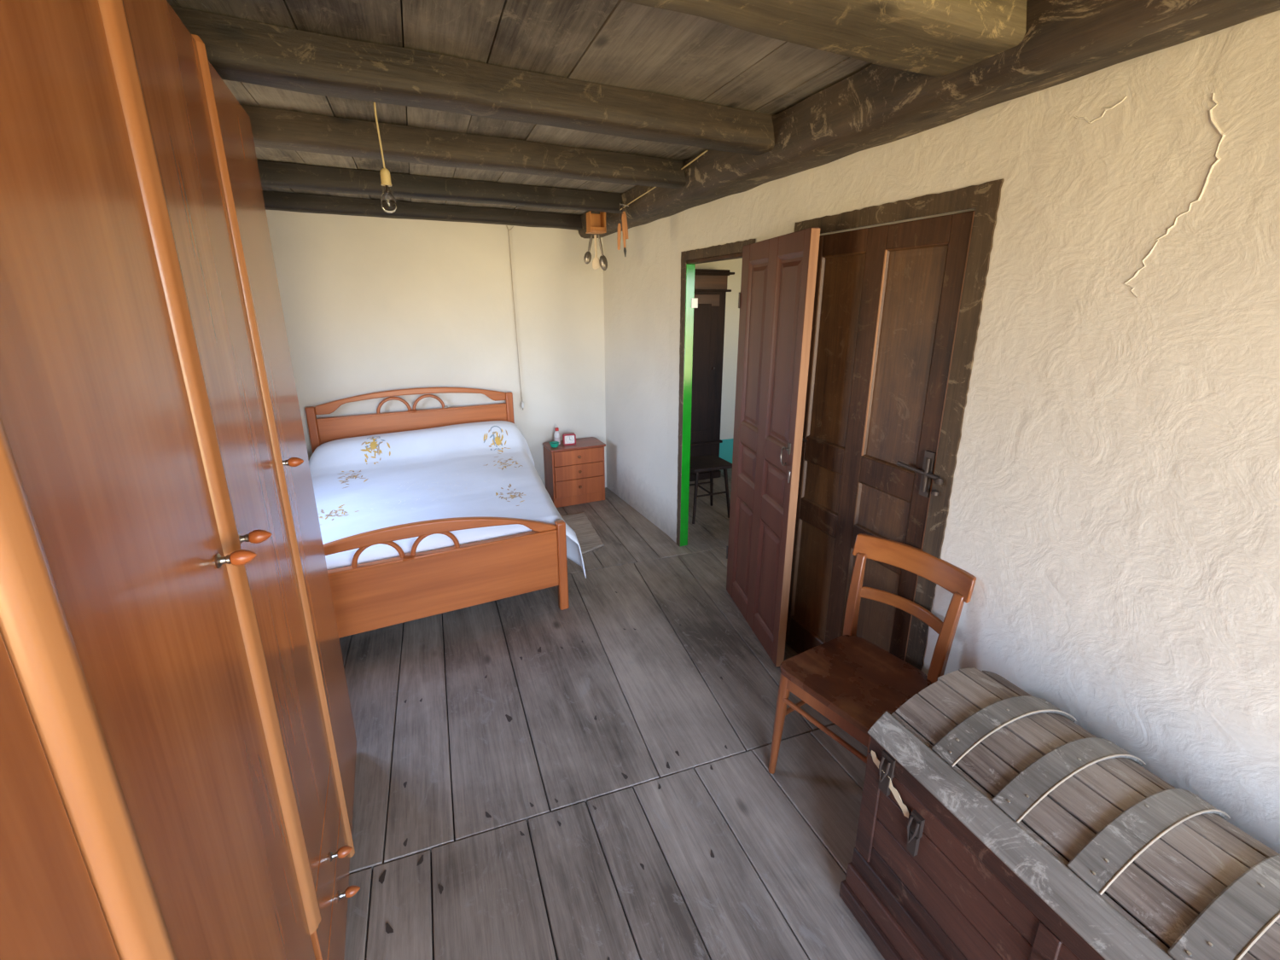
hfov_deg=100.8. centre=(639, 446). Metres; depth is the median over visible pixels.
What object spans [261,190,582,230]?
joist
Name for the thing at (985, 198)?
trim
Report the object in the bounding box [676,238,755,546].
trim
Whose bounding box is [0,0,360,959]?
wardrobe
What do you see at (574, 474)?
nightstand
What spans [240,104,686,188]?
joist
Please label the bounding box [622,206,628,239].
tool
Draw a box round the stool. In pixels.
[689,454,732,523]
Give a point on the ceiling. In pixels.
(613, 43)
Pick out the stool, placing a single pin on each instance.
(709, 462)
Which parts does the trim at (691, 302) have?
hinge plate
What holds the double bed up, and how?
on the floor
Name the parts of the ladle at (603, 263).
handle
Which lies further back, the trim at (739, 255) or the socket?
the trim at (739, 255)
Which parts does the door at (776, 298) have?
panel, panel, panel, panel, panel, panel, handle, keyhole plate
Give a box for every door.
[726,226,820,666]
[785,210,975,661]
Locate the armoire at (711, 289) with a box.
[689,268,734,481]
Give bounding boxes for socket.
[380,168,391,186]
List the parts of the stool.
leg, seat, leg, leg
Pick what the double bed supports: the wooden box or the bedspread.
the bedspread
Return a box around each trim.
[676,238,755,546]
[680,263,698,546]
[686,252,742,264]
[785,640,799,654]
[794,178,1004,670]
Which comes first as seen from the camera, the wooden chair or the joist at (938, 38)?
the joist at (938, 38)
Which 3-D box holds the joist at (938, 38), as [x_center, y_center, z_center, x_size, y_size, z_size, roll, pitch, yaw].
[-0.268,-0.833,0.764,2.369,0.113,0.250,-7,17,-24]
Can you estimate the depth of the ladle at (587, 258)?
3.63 m
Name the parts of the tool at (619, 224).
handle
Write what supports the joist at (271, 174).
attached to the ceiling
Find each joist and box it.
[169,5,774,155]
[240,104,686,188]
[256,160,622,213]
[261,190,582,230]
[622,0,1026,77]
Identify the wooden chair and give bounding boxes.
[768,533,976,773]
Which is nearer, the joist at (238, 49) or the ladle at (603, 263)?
the joist at (238, 49)
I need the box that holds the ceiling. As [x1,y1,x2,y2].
[166,0,872,215]
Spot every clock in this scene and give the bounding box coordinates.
[562,432,575,445]
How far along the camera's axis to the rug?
4.03 m
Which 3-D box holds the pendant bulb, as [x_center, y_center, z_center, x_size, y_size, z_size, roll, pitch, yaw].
[-0.770,-0.875,1.585,0.044,0.326,0.044,-6,16,-21]
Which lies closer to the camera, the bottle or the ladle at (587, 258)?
the ladle at (587, 258)
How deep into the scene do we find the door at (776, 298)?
2.51 m
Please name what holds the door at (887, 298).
in the wall at (1114, 513)
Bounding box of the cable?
[620,150,707,209]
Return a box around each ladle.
[583,234,593,264]
[598,234,607,270]
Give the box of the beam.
[578,0,1279,238]
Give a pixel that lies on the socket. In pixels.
(385, 174)
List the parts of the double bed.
post, arched rail, panel, arched rail, panel, post, post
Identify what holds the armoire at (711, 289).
on the floor
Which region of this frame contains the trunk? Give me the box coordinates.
[838,667,1279,959]
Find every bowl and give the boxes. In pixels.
[549,441,558,448]
[583,251,591,264]
[599,255,607,270]
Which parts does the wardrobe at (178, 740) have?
door, knob stem, door, knob, knob stem, knob, door, knob stem, knob, drawer, knob stem, drawer, knob stem, knob, knob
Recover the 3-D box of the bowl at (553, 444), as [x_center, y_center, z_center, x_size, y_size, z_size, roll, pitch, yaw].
[-0.721,-0.013,4.455,0.084,0.040,0.084,-6,16,-21]
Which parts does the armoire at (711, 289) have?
door panel, door, cornice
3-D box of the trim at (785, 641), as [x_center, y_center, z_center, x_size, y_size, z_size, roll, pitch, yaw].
[0.894,1.085,2.464,0.046,0.017,0.776,-6,16,-21]
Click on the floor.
(590, 779)
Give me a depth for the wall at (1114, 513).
1.32 m
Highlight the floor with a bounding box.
[339,468,884,959]
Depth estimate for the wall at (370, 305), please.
4.02 m
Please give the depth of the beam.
1.41 m
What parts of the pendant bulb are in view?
cord, glass bulb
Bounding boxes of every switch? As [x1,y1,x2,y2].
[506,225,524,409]
[520,401,524,409]
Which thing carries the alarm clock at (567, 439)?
on the nightstand
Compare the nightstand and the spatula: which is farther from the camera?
the nightstand
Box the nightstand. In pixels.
[542,436,605,507]
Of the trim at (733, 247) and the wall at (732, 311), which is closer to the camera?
the trim at (733, 247)
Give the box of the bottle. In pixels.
[553,427,560,444]
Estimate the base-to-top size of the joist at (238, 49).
0.111 m
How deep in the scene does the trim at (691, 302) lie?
3.53 m
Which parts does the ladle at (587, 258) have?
handle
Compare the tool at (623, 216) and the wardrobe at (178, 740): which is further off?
the tool at (623, 216)
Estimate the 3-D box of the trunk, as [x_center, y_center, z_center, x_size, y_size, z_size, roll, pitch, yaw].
[1.082,1.124,0.982,0.574,0.716,1.303,-6,16,-21]
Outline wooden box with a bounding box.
[585,211,606,234]
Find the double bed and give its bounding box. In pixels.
[304,387,569,638]
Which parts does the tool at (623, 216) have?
handle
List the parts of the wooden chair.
leg, leg, seat, leg, rail, leg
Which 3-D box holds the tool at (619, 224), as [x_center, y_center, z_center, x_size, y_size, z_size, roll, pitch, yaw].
[-0.127,-1.334,3.227,0.024,0.256,0.021,-6,16,-21]
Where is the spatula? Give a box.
[592,234,600,269]
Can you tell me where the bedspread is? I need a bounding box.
[308,420,586,578]
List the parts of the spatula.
handle, blade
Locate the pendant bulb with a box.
[373,102,396,213]
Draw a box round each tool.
[616,204,621,250]
[621,204,626,256]
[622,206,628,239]
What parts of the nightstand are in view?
drawer, drawer, drawer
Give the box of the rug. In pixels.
[560,512,606,562]
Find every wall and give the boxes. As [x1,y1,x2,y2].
[265,209,606,487]
[602,10,1279,854]
[695,257,742,463]

